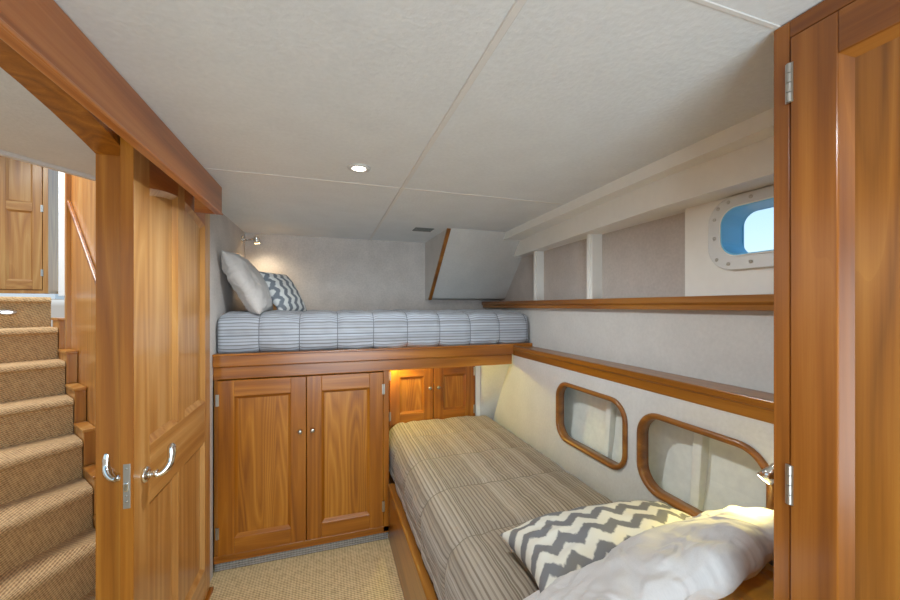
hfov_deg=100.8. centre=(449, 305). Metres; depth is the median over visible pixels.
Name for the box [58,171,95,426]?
wall
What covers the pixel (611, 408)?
trim
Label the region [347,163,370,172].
recessed light
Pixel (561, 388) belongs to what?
frame
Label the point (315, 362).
bunk
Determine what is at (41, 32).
beam
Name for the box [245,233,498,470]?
wall
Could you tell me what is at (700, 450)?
trim
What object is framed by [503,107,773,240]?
beam
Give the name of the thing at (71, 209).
handrail
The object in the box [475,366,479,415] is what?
trim
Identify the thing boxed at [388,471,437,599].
bunk
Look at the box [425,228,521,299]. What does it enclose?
wall
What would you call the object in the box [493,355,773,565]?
wall
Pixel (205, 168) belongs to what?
trim
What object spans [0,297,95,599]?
staircase
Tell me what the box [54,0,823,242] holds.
ceiling
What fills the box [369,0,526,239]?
trim
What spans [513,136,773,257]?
beam
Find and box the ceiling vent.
[412,227,433,231]
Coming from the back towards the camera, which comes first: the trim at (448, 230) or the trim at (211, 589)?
the trim at (448, 230)
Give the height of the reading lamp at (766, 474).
0.070 m
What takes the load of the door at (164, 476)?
in the wall at (83, 191)
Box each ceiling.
[0,67,95,176]
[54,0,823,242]
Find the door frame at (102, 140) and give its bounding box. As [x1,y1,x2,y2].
[0,39,213,599]
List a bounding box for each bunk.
[212,343,531,379]
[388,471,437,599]
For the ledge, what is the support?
attached to the wall at (526, 405)
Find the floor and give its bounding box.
[210,483,403,599]
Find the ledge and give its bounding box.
[513,345,773,423]
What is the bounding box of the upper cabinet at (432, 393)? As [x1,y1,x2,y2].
[389,366,475,430]
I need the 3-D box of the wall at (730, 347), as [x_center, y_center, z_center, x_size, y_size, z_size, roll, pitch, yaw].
[1.050,0.013,1.291,0.200,0.775,4.200,0,0,-18]
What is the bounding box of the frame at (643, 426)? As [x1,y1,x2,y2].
[637,413,773,516]
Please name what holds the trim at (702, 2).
attached to the ceiling at (575, 98)
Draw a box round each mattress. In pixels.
[217,309,527,353]
[389,415,612,599]
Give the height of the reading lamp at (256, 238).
0.062 m
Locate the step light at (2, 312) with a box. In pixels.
[0,310,16,314]
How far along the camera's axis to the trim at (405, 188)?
1.78 m
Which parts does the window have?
pane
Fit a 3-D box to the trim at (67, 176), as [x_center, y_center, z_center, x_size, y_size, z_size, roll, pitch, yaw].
[-2.492,-0.100,2.442,0.035,3.000,0.050,0,0,35]
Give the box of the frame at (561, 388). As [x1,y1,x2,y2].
[556,382,627,469]
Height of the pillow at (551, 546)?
0.191 m
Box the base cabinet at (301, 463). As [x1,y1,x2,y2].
[213,371,388,571]
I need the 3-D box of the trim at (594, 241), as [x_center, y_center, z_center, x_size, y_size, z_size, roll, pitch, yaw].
[0.755,-0.201,1.946,0.075,0.342,0.044,0,0,-18]
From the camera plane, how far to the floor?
1.92 m
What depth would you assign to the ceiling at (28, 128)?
1.21 m
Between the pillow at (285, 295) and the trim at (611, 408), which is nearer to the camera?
the trim at (611, 408)
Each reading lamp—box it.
[241,236,260,243]
[757,462,773,484]
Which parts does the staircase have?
cap moulding, cap moulding, cap moulding, cap moulding, cap moulding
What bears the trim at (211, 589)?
attached to the wall at (225, 235)
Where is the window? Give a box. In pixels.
[708,185,773,269]
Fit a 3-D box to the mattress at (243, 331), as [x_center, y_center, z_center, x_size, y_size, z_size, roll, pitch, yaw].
[-0.462,0.148,2.601,1.868,0.252,0.783,0,0,-18]
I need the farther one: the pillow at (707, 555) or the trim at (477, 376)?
the trim at (477, 376)
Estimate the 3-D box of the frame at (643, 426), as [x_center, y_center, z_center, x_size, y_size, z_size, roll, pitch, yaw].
[0.829,0.557,1.251,0.042,0.314,0.480,0,0,-18]
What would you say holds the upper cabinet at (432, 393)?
attached to the wall at (492, 377)
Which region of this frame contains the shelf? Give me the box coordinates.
[482,294,773,310]
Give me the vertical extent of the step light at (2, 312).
0.035 m
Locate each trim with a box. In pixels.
[0,150,95,180]
[0,293,64,299]
[65,173,70,348]
[205,168,399,188]
[205,587,213,599]
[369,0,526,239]
[405,188,561,204]
[428,228,450,299]
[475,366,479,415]
[534,251,543,299]
[587,234,601,298]
[603,401,616,458]
[690,0,781,29]
[690,432,708,510]
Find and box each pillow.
[221,250,272,314]
[259,272,306,310]
[500,500,691,592]
[523,505,773,599]
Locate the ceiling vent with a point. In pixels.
(415, 228)
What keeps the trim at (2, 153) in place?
attached to the wall at (83, 191)
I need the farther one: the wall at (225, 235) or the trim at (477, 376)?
the trim at (477, 376)
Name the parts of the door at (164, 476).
handle, latch plate, handle, panel, panel, panel moulding, panel moulding, rail, rail, panel, panel, panel moulding, panel moulding, rail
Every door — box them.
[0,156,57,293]
[102,137,209,599]
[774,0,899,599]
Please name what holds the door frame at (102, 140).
attached to the wall at (83, 191)
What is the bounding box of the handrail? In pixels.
[67,200,95,285]
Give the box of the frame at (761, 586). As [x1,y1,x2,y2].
[718,563,773,599]
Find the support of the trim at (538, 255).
attached to the wall at (730, 347)
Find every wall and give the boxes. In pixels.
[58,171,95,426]
[210,214,244,581]
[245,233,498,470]
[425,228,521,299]
[480,354,512,419]
[486,185,773,392]
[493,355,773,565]
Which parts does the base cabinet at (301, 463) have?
door, panel moulding, panel, door, panel, panel moulding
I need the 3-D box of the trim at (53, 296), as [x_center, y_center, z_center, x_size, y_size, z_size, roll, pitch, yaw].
[-4.209,-0.084,3.145,1.350,0.048,0.330,0,0,-30]
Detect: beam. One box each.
[0,0,222,214]
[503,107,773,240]
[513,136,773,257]
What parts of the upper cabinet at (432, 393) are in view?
door, panel, panel moulding, door, panel moulding, panel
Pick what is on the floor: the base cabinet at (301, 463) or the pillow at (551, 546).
the base cabinet at (301, 463)
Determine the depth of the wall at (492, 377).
2.68 m

